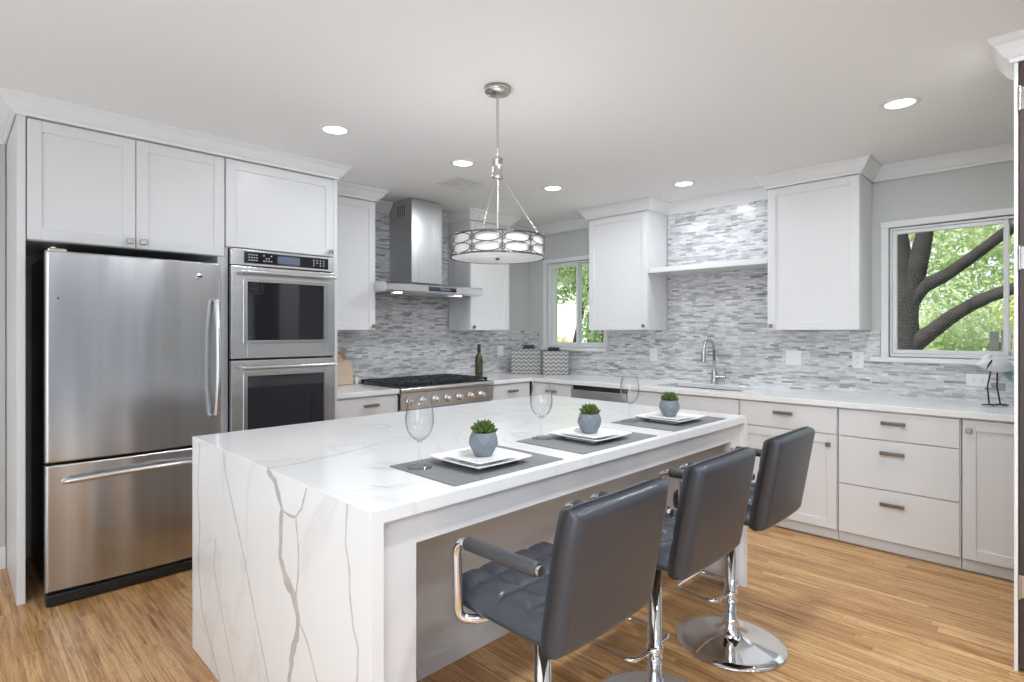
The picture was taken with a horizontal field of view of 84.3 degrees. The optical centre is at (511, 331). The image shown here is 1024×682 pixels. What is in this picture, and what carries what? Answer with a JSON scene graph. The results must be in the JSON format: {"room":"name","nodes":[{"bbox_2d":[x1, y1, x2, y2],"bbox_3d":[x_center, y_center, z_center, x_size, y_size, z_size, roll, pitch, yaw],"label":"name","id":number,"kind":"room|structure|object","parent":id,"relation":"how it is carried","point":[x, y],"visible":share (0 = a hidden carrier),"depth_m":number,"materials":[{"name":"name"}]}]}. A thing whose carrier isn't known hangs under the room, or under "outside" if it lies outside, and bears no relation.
{"room":"kitchen","nodes":[
{"label":"kitchen","id":0,"kind":"room"},
{"bbox_2d":[0,144,4,546],"bbox_3d":[-4.229,0.095,2.202,0.300,2.550,3.348,0,0,45],"label":"wall","id":1,"kind":"structure","parent":0,"point":[2,146],"depth_m":3.27,"materials":[{"name":"grey paint"}]},
{"bbox_2d":[0,546,5,568],"bbox_3d":[-4.046,1.308,2.161,0.016,0.124,3.148,0,0,45],"label":"baseboard","id":2,"kind":"structure","parent":1,"relation":"attached to","point":[3,548],"depth_m":3.26,"materials":[{"name":"white wood"}]},
{"bbox_2d":[0,86,392,213],"bbox_3d":[-2.888,-1.131,2.874,0.829,0.097,5.793,0,0,45],"label":"trim","id":3,"kind":"structure","parent":1,"relation":"attached to","point":[13,102],"depth_m":3.25,"materials":[{"name":"white wood"}]},
{"bbox_2d":[5,145,527,556],"bbox_3d":[-1.418,0.095,5.093,0.200,2.550,4.688,0,0,45],"label":"wall","id":4,"kind":"structure","parent":0,"point":[518,273],"depth_m":3.46,"materials":[{"name":"grey paint"}]},
{"bbox_2d":[337,195,375,329],"bbox_3d":[-1.449,-0.592,4.643,0.362,1.167,0.560,0,0,45],"label":"upper cabinet","id":5,"kind":"object","parent":4,"relation":"attached to","point":[355,216],"visible":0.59,"depth_m":4.61,"materials":[{"name":"white wood"}]},
{"bbox_2d":[374,198,482,298],"bbox_3d":[-0.830,-0.749,5.148,0.525,0.854,1.050,0,0,45],"label":"range hood","id":6,"kind":"object","parent":4,"relation":"attached to","point":[415,224],"visible":0.98,"depth_m":5.07,"materials":[{"name":"metal"}]},
{"bbox_2d":[337,212,527,382],"bbox_3d":[-0.797,-0.354,5.567,0.009,1.648,2.780,0,0,45],"label":"backsplash","id":7,"kind":"structure","parent":4,"relation":"attached to","point":[411,336],"depth_m":5.41,"materials":[{"name":"tile"}]},
{"bbox_2d":[497,345,502,355],"bbox_3d":[-0.126,0.215,6.226,0.010,0.118,0.090,0,0,45],"label":"wall switch","id":8,"kind":"object","parent":7,"relation":"attached to","point":[499,347],"visible":1,"depth_m":6.22,"materials":[{"name":"white plastic"}]},
{"bbox_2d":[449,219,508,329],"bbox_3d":[-0.324,-0.592,5.771,0.362,1.167,0.532,0,0,45],"label":"upper cabinet","id":9,"kind":"object","parent":4,"relation":"attached to","point":[488,311],"visible":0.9,"depth_m":5.63,"materials":[{"name":"white wood"}]},
{"bbox_2d":[0,0,1023,227],"bbox_3d":[0.264,-1.230,1.043,8.300,0.100,8.050,0,0,45],"label":"ceiling","id":10,"kind":"structure","parent":0,"point":[609,101],"depth_m":2.63,"materials":[{"name":"white paint"}]},
{"bbox_2d":[318,124,350,135],"bbox_3d":[-1.036,-1.177,3.307,0.184,0.006,0.184,0,0,45],"label":"recessed light","id":11,"kind":"object","parent":10,"relation":"in","point":[331,129],"visible":1,"depth_m":3.30,"materials":[{"name":"white"}]},
{"bbox_2d":[434,177,486,190],"bbox_3d":[-0.410,-1.169,4.518,0.300,0.022,0.300,0,0,45],"label":"ceiling vent","id":12,"kind":"object","parent":10,"relation":"in","point":[458,183],"visible":1,"depth_m":4.49,"materials":[{"name":"white metal"}]},
{"bbox_2d":[450,159,475,166],"bbox_3d":[-0.345,-1.177,3.964,0.184,0.006,0.184,0,0,45],"label":"recessed light","id":13,"kind":"object","parent":10,"relation":"in","point":[457,162],"visible":1,"depth_m":3.96,"materials":[{"name":"white"}]},
{"bbox_2d":[449,82,544,263],"bbox_3d":[-0.070,-0.762,2.743,0.464,0.834,0.464,0,0,45],"label":"pendant light","id":14,"kind":"object","parent":10,"relation":"hanging from","point":[477,246],"visible":1,"depth_m":2.62,"materials":[{"name":"silver metal"}]},
{"bbox_2d":[453,252,541,262],"bbox_3d":[-0.070,-0.358,2.743,0.432,0.005,0.432,0,0,45],"label":"diffuser","id":15,"kind":"object","parent":14,"relation":"attached to","point":[466,257],"depth_m":2.73,"materials":[{"name":"white glass"}]},
{"bbox_2d":[542,185,563,190],"bbox_3d":[0.337,-1.177,4.658,0.184,0.006,0.184,0,0,45],"label":"recessed light","id":16,"kind":"object","parent":10,"relation":"in","point":[549,187],"visible":1,"depth_m":4.65,"materials":[{"name":"white"}]},
{"bbox_2d":[672,181,695,186],"bbox_3d":[1.375,-1.177,4.518,0.184,0.006,0.184,0,0,45],"label":"recessed light","id":17,"kind":"object","parent":10,"relation":"in","point":[679,183],"visible":1,"depth_m":4.50,"materials":[{"name":"white"}]},
{"bbox_2d":[879,96,921,110],"bbox_3d":[2.006,-1.177,2.924,0.184,0.006,0.184,0,0,45],"label":"recessed light","id":18,"kind":"object","parent":10,"relation":"in","point":[903,102],"visible":1,"depth_m":2.92,"materials":[{"name":"white"}]},
{"bbox_2d":[988,29,1023,79],"bbox_3d":[2.691,-1.131,1.744,1.851,0.097,0.330,0,0,45],"label":"trim","id":19,"kind":"structure","parent":10,"relation":"attached to","point":[1007,49],"depth_m":2.27,"materials":[{"name":"white wood"}]},
{"bbox_2d":[0,525,1023,681],"bbox_3d":[0.261,1.420,2.953,5.600,0.100,5.350,0,0,45],"label":"floor","id":20,"kind":"structure","parent":0,"point":[841,611],"depth_m":2.60,"materials":[{"name":"brown wood"}]},
{"bbox_2d":[6,114,223,605],"bbox_3d":[-2.380,0.097,3.418,0.772,2.544,0.978,0,0,45],"label":"tall cabinet","id":21,"kind":"object","parent":20,"relation":"on","point":[72,188],"visible":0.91,"depth_m":3.08,"materials":[{"name":"white wood"}]},
{"bbox_2d":[32,247,221,607],"bbox_3d":[-2.264,0.473,3.328,0.854,1.794,0.816,0,0,45],"label":"refrigerator","id":22,"kind":"object","parent":20,"relation":"on","point":[127,355],"visible":0.86,"depth_m":3.03,"materials":[{"name":"silver metal"}]},
{"bbox_2d":[224,157,336,432],"bbox_3d":[-1.768,0.098,4.032,0.772,2.545,0.752,0,0,45],"label":"tall cabinet","id":23,"kind":"object","parent":20,"relation":"on","point":[267,208],"visible":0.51,"depth_m":3.75,"materials":[{"name":"white"}]},
{"bbox_2d":[228,248,336,431],"bbox_3d":[-1.684,0.123,3.942,0.649,1.285,0.694,0,0,45],"label":"double wall oven","id":24,"kind":"object","parent":23,"relation":"in","point":[281,306],"visible":0.83,"depth_m":3.73,"materials":[{"name":"silver metal"}]},
{"bbox_2d":[337,394,397,418],"bbox_3d":[-1.304,0.933,4.492,0.651,0.874,0.548,0,0,45],"label":"base cabinet","id":25,"kind":"object","parent":20,"relation":"on","point":[379,404],"visible":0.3,"depth_m":4.28,"materials":[{"name":"white wood"}]},
{"bbox_2d":[337,384,398,398],"bbox_3d":[-1.333,0.474,4.522,0.704,0.036,0.554,0,0,45],"label":"countertop","id":26,"kind":"structure","parent":25,"relation":"on","point":[348,390],"depth_m":4.37,"materials":[{"name":"stone"}]},
{"bbox_2d":[337,351,345,359],"bbox_3d":[-1.541,0.285,4.763,0.056,0.338,0.310,0,0,45],"label":"cutting board","id":27,"kind":"object","parent":26,"relation":"on","point":[342,354],"visible":0.11,"depth_m":4.85,"materials":[{"name":"brown wood"}]},
{"bbox_2d":[337,354,353,384],"bbox_3d":[-1.475,0.322,4.771,0.055,0.265,0.275,0,0,45],"label":"cutting board","id":28,"kind":"object","parent":26,"relation":"on","point":[344,367],"visible":0.49,"depth_m":4.80,"materials":[{"name":"beige wood"}]},
{"bbox_2d":[354,373,358,383],"bbox_3d":[-1.343,0.409,4.885,0.038,0.092,0.037,0,0,45],"label":"salt shaker","id":29,"kind":"object","parent":26,"relation":"on","point":[356,379],"visible":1,"depth_m":4.87,"materials":[{"name":"white ceramic"}]},
{"bbox_2d":[354,377,358,383],"bbox_3d":[-1.343,0.424,4.885,0.038,0.062,0.037,0,0,45],"label":"jar","id":30,"kind":"object","parent":29,"relation":"on","point":[356,380],"depth_m":4.87,"materials":[{"name":"white ceramic"}]},
{"bbox_2d":[359,374,493,411],"bbox_3d":[-0.747,0.894,5.039,0.767,0.951,0.995,0,0,45],"label":"gas range","id":31,"kind":"object","parent":20,"relation":"on","point":[435,390],"visible":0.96,"depth_m":4.82,"materials":[{"name":"metal"}]},
{"bbox_2d":[359,379,490,388],"bbox_3d":[-0.781,0.458,5.074,0.670,0.012,0.991,0,0,45],"label":"cooktop","id":32,"kind":"object","parent":31,"relation":"in","point":[448,381],"depth_m":4.81,"materials":[{"name":"black metal"}]},
{"bbox_2d":[192,395,746,681],"bbox_3d":[-0.059,0.909,2.746,1.459,0.922,2.294,0,0,45],"label":"kitchen island","id":33,"kind":"object","parent":20,"relation":"on","point":[315,558],"visible":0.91,"depth_m":2.04,"materials":[{"name":"stone"}]},
{"bbox_2d":[389,445,562,485],"bbox_3d":[-0.115,0.454,1.955,0.347,0.003,0.497,0,0,45],"label":"placemat","id":34,"kind":"object","parent":33,"relation":"on","point":[449,473],"visible":0.74,"depth_m":1.86,"materials":[{"name":"grey fabric"}]},
{"bbox_2d":[430,447,531,469],"bbox_3d":[-0.107,0.440,1.949,0.262,0.025,0.262,0,0,45],"label":"dinner plate","id":35,"kind":"object","parent":34,"relation":"on","point":[521,455],"visible":0.57,"depth_m":1.93,"materials":[{"name":"white ceramic"}]},
{"bbox_2d":[444,449,518,464],"bbox_3d":[-0.106,0.432,1.945,0.192,0.019,0.192,0,0,45],"label":"plate","id":36,"kind":"object","parent":35,"relation":"on","point":[467,455],"visible":0.88,"depth_m":1.95,"materials":[{"name":"white ceramic"}]},
{"bbox_2d":[469,419,497,456],"bbox_3d":[-0.099,0.369,1.965,0.101,0.126,0.100,0,0,45],"label":"potted succulent","id":37,"kind":"object","parent":36,"relation":"on","point":[483,440],"visible":1,"depth_m":1.93,"materials":[{"name":"grey ceramic"}]},
{"bbox_2d":[469,431,497,456],"bbox_3d":[-0.099,0.391,1.965,0.101,0.082,0.100,0,0,45],"label":"pot","id":38,"kind":"object","parent":37,"relation":"on","point":[482,443],"depth_m":1.93,"materials":[{"name":"grey ceramic"}]},
{"bbox_2d":[516,427,656,453],"bbox_3d":[0.324,0.454,2.395,0.347,0.003,0.520,0,0,45],"label":"placemat","id":39,"kind":"object","parent":33,"relation":"on","point":[549,441],"visible":0.73,"depth_m":2.30,"materials":[{"name":"grey fabric"}]},
{"bbox_2d":[549,426,631,442],"bbox_3d":[0.331,0.440,2.388,0.262,0.025,0.262,0,0,45],"label":"dinner plate","id":40,"kind":"object","parent":39,"relation":"on","point":[557,433],"visible":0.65,"depth_m":2.36,"materials":[{"name":"white ceramic"}]},
{"bbox_2d":[560,428,620,438],"bbox_3d":[0.332,0.432,2.384,0.192,0.019,0.192,0,0,45],"label":"plate","id":41,"kind":"object","parent":40,"relation":"on","point":[577,432],"visible":0.88,"depth_m":2.39,"materials":[{"name":"white ceramic"}]},
{"bbox_2d":[578,403,600,433],"bbox_3d":[0.331,0.369,2.408,0.101,0.126,0.100,0,0,-7],"label":"potted succulent","id":42,"kind":"object","parent":41,"relation":"on","point":[589,419],"visible":1,"depth_m":2.38,"materials":[{"name":"grey ceramic"}]},
{"bbox_2d":[578,413,600,433],"bbox_3d":[0.331,0.391,2.408,0.101,0.082,0.100,0,0,-7],"label":"pot","id":43,"kind":"object","parent":42,"relation":"on","point":[589,423],"depth_m":2.37,"materials":[{"name":"grey ceramic"}]},
{"bbox_2d":[611,416,725,431],"bbox_3d":[0.802,0.454,2.875,0.347,0.003,0.535,0,0,45],"label":"placemat","id":44,"kind":"object","parent":33,"relation":"on","point":[639,422],"visible":0.69,"depth_m":2.77,"materials":[{"name":"grey fabric"}]},
{"bbox_2d":[635,411,704,423],"bbox_3d":[0.800,0.440,2.859,0.262,0.025,0.262,0,0,45],"label":"dinner plate","id":45,"kind":"object","parent":44,"relation":"on","point":[643,416],"visible":0.59,"depth_m":2.82,"materials":[{"name":"white ceramic"}]},
{"bbox_2d":[645,412,695,420],"bbox_3d":[0.802,0.432,2.855,0.192,0.019,0.192,0,0,45],"label":"plate","id":46,"kind":"object","parent":45,"relation":"on","point":[679,416],"visible":0.84,"depth_m":2.86,"materials":[{"name":"white ceramic"}]},
{"bbox_2d":[659,392,679,416],"bbox_3d":[0.800,0.369,2.874,0.100,0.126,0.101,0,0,32],"label":"potted succulent","id":47,"kind":"object","parent":46,"relation":"on","point":[669,406],"visible":1,"depth_m":2.84,"materials":[{"name":"grey ceramic"}]},
{"bbox_2d":[491,381,529,400],"bbox_3d":[-0.206,0.933,5.593,0.651,0.874,0.534,0,0,45],"label":"base cabinet","id":48,"kind":"object","parent":20,"relation":"on","point":[520,389],"visible":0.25,"depth_m":5.37,"materials":[{"name":"white wood"}]},
{"bbox_2d":[470,371,1013,421],"bbox_3d":[1.367,0.474,4.508,4.549,0.036,1.224,0,0,45],"label":"countertop","id":49,"kind":"structure","parent":48,"relation":"on","point":[969,409],"depth_m":4.01,"materials":[{"name":"stone"}]},
{"bbox_2d":[475,344,482,376],"bbox_3d":[-0.322,0.290,5.509,0.077,0.330,0.077,0,0,45],"label":"wine bottle","id":50,"kind":"object","parent":49,"relation":"on","point":[478,358],"visible":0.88,"depth_m":5.48,"materials":[{"name":"green glass"}]},
{"bbox_2d":[511,345,540,373],"bbox_3d":[0.151,0.302,6.098,0.320,0.307,0.150,0,0,0],"label":"canister","id":51,"kind":"object","parent":49,"relation":"on","point":[526,360],"visible":1,"depth_m":6.02,"materials":[{"name":"grey ceramic"}]},
{"bbox_2d":[542,347,568,374],"bbox_3d":[0.457,0.312,5.947,0.268,0.287,0.120,0,0,0],"label":"canister","id":52,"kind":"object","parent":49,"relation":"on","point":[555,361],"visible":1,"depth_m":5.89,"materials":[{"name":"grey ceramic"}]},
{"bbox_2d":[675,386,739,391],"bbox_3d":[1.603,0.582,4.668,0.750,0.177,0.411,0,0,45],"label":"sink","id":53,"kind":"object","parent":49,"relation":"in","point":[675,386],"visible":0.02,"depth_m":4.87,"materials":[{"name":"metal"}]},
{"bbox_2d":[701,339,726,383],"bbox_3d":[1.711,0.259,4.798,0.139,0.392,0.249,0,0,45],"label":"kitchen faucet","id":54,"kind":"object","parent":49,"relation":"on","point":[714,377],"visible":1,"depth_m":4.87,"materials":[{"name":"silver metal"}]},
{"bbox_2d":[976,353,1013,405],"bbox_3d":[2.961,0.294,3.453,0.244,0.320,0.102,0,0,-7],"label":"bird figurine","id":55,"kind":"object","parent":49,"relation":"on","point":[991,363],"visible":0.92,"depth_m":3.43,"materials":[{"name":"white ceramic"}]},
{"bbox_2d":[532,381,573,396],"bbox_3d":[0.573,0.933,5.612,0.517,0.874,0.651,0,0,45],"label":"base cabinet","id":56,"kind":"object","parent":20,"relation":"on","point":[565,390],"visible":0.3,"depth_m":5.38,"materials":[{"name":"white wood"}]},
{"bbox_2d":[453,478,668,681],"bbox_3d":[0.122,0.891,1.618,0.515,0.957,0.507,0,0,45],"label":"bar stool","id":57,"kind":"object","parent":20,"relation":"on","point":[598,570],"visible":1,"depth_m":1.44,"materials":[{"name":"grey leather"}]},
{"bbox_2d":[572,385,628,402],"bbox_3d":[0.978,0.934,5.223,0.596,0.872,0.622,0,0,45],"label":"dishwasher","id":58,"kind":"object","parent":20,"relation":"on","point":[579,391],"visible":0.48,"depth_m":4.99,"materials":[{"name":"silver metal"}]},
{"bbox_2d":[589,447,755,681],"bbox_3d":[0.552,0.891,2.050,0.515,0.957,0.507,0,0,45],"label":"bar stool","id":59,"kind":"object","parent":20,"relation":"on","point":[707,523],"visible":0.7,"depth_m":1.87,"materials":[{"name":"grey leather"}]},
{"bbox_2d":[628,390,740,414],"bbox_3d":[1.525,0.933,4.667,0.955,0.874,0.647,0,0,45],"label":"base cabinet","id":60,"kind":"object","parent":20,"relation":"on","point":[688,402],"visible":0.05,"depth_m":4.36,"materials":[{"name":"white wood"}]},
{"bbox_2d":[673,426,814,672],"bbox_3d":[0.996,0.891,2.487,0.515,0.957,0.507,0,0,45],"label":"bar stool","id":61,"kind":"object","parent":20,"relation":"on","point":[728,641],"visible":0.62,"depth_m":2.38,"materials":[{"name":"grey leather"}]},
{"bbox_2d":[740,399,838,539],"bbox_3d":[2.090,0.933,4.101,0.638,0.874,0.651,0,0,45],"label":"base cabinet","id":62,"kind":"object","parent":20,"relation":"on","point":[818,513],"visible":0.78,"depth_m":3.78,"materials":[{"name":"white wood"}]},
{"bbox_2d":[839,407,961,568],"bbox_3d":[2.541,0.933,3.651,0.629,0.874,0.651,0,0,45],"label":"base cabinet","id":63,"kind":"object","parent":20,"relation":"on","point":[900,474],"visible":0.93,"depth_m":3.42,"materials":[{"name":"white wood"}]},
{"bbox_2d":[962,418,1013,580],"bbox_3d":[2.949,0.933,3.247,0.509,0.874,0.647,0,0,45],"label":"base cabinet","id":64,"kind":"object","parent":20,"relation":"on","point":[987,445],"visible":0.88,"depth_m":3.14,"materials":[{"name":"white wood"}]},
{"bbox_2d":[659,400,679,416],"bbox_3d":[0.800,0.391,2.874,0.100,0.082,0.101,0,0,32],"label":"pot","id":65,"kind":"object","parent":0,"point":[669,408],"depth_m":2.84,"materials":[{"name":"grey ceramic"}]},
{"bbox_2d":[528,160,1013,395],"bbox_3d":[3.116,0.095,3.763,8.100,2.550,0.170,0,0,45],"label":"wall","id":66,"kind":"structure","parent":0,"point":[988,186],"depth_m":4.00,"materials":[{"name":"grey paint"}]},
{"bbox_2d":[540,255,609,351],"bbox_3d":[0.696,-0.295,6.095,0.914,1.007,0.185,0,0,45],"label":"window","id":67,"kind":"structure","parent":66,"relation":"in","point":[567,346],"depth_m":6.16,"materials":[{"name":"white"}]},
{"bbox_2d":[589,210,666,329],"bbox_3d":[1.089,-0.592,5.387,0.655,1.167,0.362,0,0,45],"label":"upper cabinet","id":68,"kind":"object","parent":66,"relation":"attached to","point":[623,295],"visible":0.91,"depth_m":5.24,"materials":[{"name":"white wood"}]},
{"bbox_2d":[648,258,767,275],"bbox_3d":[1.700,-0.540,4.802,1.035,0.044,0.332,0,0,45],"label":"floating shelf","id":69,"kind":"object","parent":66,"relation":"attached to","point":[759,263],"visible":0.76,"depth_m":4.70,"materials":[{"name":"white wood"}]},
{"bbox_2d":[442,142,1013,234],"bbox_3d":[1.769,-1.131,3.892,5.989,0.097,1.527,0,0,45],"label":"trim","id":70,"kind":"structure","parent":66,"relation":"attached to","point":[869,167],"depth_m":4.23,"materials":[{"name":"white wood"}]},
{"bbox_2d":[528,199,1013,402],"bbox_3d":[2.206,-0.354,4.543,5.690,1.648,0.009,0,0,45],"label":"backsplash","id":71,"kind":"structure","parent":66,"relation":"attached to","point":[728,308],"depth_m":4.81,"materials":[{"name":"tile"}]},
{"bbox_2d":[650,348,656,360],"bbox_3d":[1.349,0.222,5.383,0.075,0.118,0.008,0,0,45],"label":"wall outlet","id":72,"kind":"object","parent":71,"relation":"attached to","point":[653,351],"visible":1,"depth_m":5.38,"materials":[{"name":"white plastic"}]},
{"bbox_2d":[786,350,800,365],"bbox_3d":[2.239,0.212,4.496,0.115,0.118,0.010,0,0,45],"label":"wall switch","id":73,"kind":"object","parent":71,"relation":"attached to","point":[793,357],"visible":1,"depth_m":4.50,"materials":[{"name":"white plastic"}]},
{"bbox_2d":[852,352,863,367],"bbox_3d":[2.557,0.212,4.180,0.075,0.118,0.008,0,0,45],"label":"wall outlet","id":74,"kind":"object","parent":71,"relation":"attached to","point":[857,357],"visible":1,"depth_m":4.18,"materials":[{"name":"white plastic"}]},
{"bbox_2d":[966,374,990,386],"bbox_3d":[3.046,0.320,3.693,0.125,0.080,0.008,0,0,45],"label":"wall outlet","id":75,"kind":"object","parent":71,"relation":"attached to","point":[971,379],"visible":0.95,"depth_m":3.69,"materials":[{"name":"white plastic"}]},
{"bbox_2d":[980,378,985,382],"bbox_3d":[3.059,0.320,3.675,0.030,0.030,0.002,0,0,45],"label":"receptacle","id":76,"kind":"object","parent":75,"relation":"attached to","point":[982,380],"depth_m":3.67,"materials":[{"name":"grey plastic"}]},
{"bbox_2d":[768,173,871,329],"bbox_3d":[2.274,-0.592,4.206,0.617,1.167,0.362,0,0,45],"label":"upper cabinet","id":77,"kind":"object","parent":66,"relation":"attached to","point":[820,231],"visible":0.94,"depth_m":4.07,"materials":[{"name":"white wood"}]},
{"bbox_2d":[870,207,1013,365],"bbox_3d":[3.171,-0.282,3.627,1.476,1.000,0.185,0,0,45],"label":"window","id":78,"kind":"structure","parent":66,"relation":"in","point":[936,356],"depth_m":3.89,"materials":[{"name":"white wood"}]},
{"bbox_3d":[2.765,0.095,1.755,1.763,2.550,0.210,0,0,45],"label":"wall","id":79,"kind":"structure","parent":0,"visible":0},
{"bbox_2d":[1014,62,1018,671],"bbox_3d":[2.120,0.098,2.367,0.012,2.545,0.257,0,0,45],"label":"trim","id":80,"kind":"structure","parent":79,"relation":"attached to","point":[1016,65],"depth_m":2.28,"materials":[{"name":"white wood"}]},
{"bbox_2d":[1018,63,1023,669],"bbox_3d":[2.340,0.141,1.953,0.883,2.433,0.106,0,0,45],"label":"door","id":81,"kind":"structure","parent":79,"relation":"in","point":[1021,66],"depth_m":2.27,"materials":[{"name":"brown"}]},
{"label":"outside","id":82,"kind":"structure","parent":0,"visible":0},
{"bbox_3d":[14.109,1.670,21.235,50.000,0.100,40.000,0,0,45],"label":"ground","id":83,"kind":"structure","parent":82,"visible":0},
{"bbox_2d":[557,336,571,341],"bbox_3d":[1.006,0.883,11.564,0.578,1.574,0.583,0,0,45],"label":"round bush","id":84,"kind":"object","parent":83,"relation":"on","point":[558,337],"visible":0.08,"depth_m":11.53,"materials":[{"name":"yellow plant"}]},
{"bbox_2d":[557,266,588,341],"bbox_3d":[1.288,-0.216,11.778,1.058,3.785,1.810,0,0,-36],"label":"tree","id":85,"kind":"object","parent":83,"relation":"on","point":[562,272],"visible":0.23,"depth_m":11.66,"materials":[{"name":"green plant"}]},
{"bbox_2d":[557,267,601,342],"bbox_3d":[2.934,-0.780,22.491,7.200,4.900,4.800,0,0,45],"label":"house","id":86,"kind":"structure","parent":83,"relation":"on","point":[566,312],"depth_m":20.58,"materials":[{"name":"white paint"}]},
{"bbox_2d":[582,265,602,342],"bbox_3d":[1.570,-0.181,9.776,0.906,3.701,0.912,0,0,-4],"label":"dense shrub","id":87,"kind":"object","parent":83,"relation":"on","point":[589,336],"visible":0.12,"depth_m":9.68,"materials":[{"name":"green plant"}]},
{"bbox_2d":[898,224,1013,349],"bbox_3d":[5.512,-0.486,6.019,3.502,4.321,1.900,0,0,45],"label":"oak tree","id":88,"kind":"object","parent":83,"relation":"on","point":[913,283],"visible":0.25,"depth_m":6.14,"materials":[{"name":"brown plant"}]},
{"bbox_2d":[909,225,1013,349],"bbox_3d":[9.524,-1.227,11.128,5.690,5.805,3.310,0,0,45],"label":"leafy tree","id":89,"kind":"object","parent":83,"relation":"on","point":[953,256],"visible":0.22,"depth_m":11.15,"materials":[{"name":"green plant"}]},
{"bbox_2d":[919,299,1013,351],"bbox_3d":[6.133,0.607,7.816,2.210,2.126,1.643,0,0,45],"label":"shrub","id":90,"kind":"object","parent":83,"relation":"on","point":[961,339],"visible":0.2,"depth_m":7.55,"materials":[{"name":"green plant"}]},
{"bbox_2d":[988,268,1013,336],"bbox_3d":[8.561,0.073,8.271,2.468,3.205,1.531,0,0,45],"label":"leafy tree","id":91,"kind":"object","parent":83,"relation":"on","point":[1012,276],"visible":0.12,"depth_m":8.87,"materials":[{"name":"green plant"}]},
{"bbox_2d":[989,328,1013,351],"bbox_3d":[6.252,0.790,6.102,1.680,1.660,0.070,0,0,45],"label":"picket fence","id":92,"kind":"object","parent":83,"relation":"on","point":[994,344],"visible":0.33,"depth_m":6.62,"materials":[{"name":"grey wood"}]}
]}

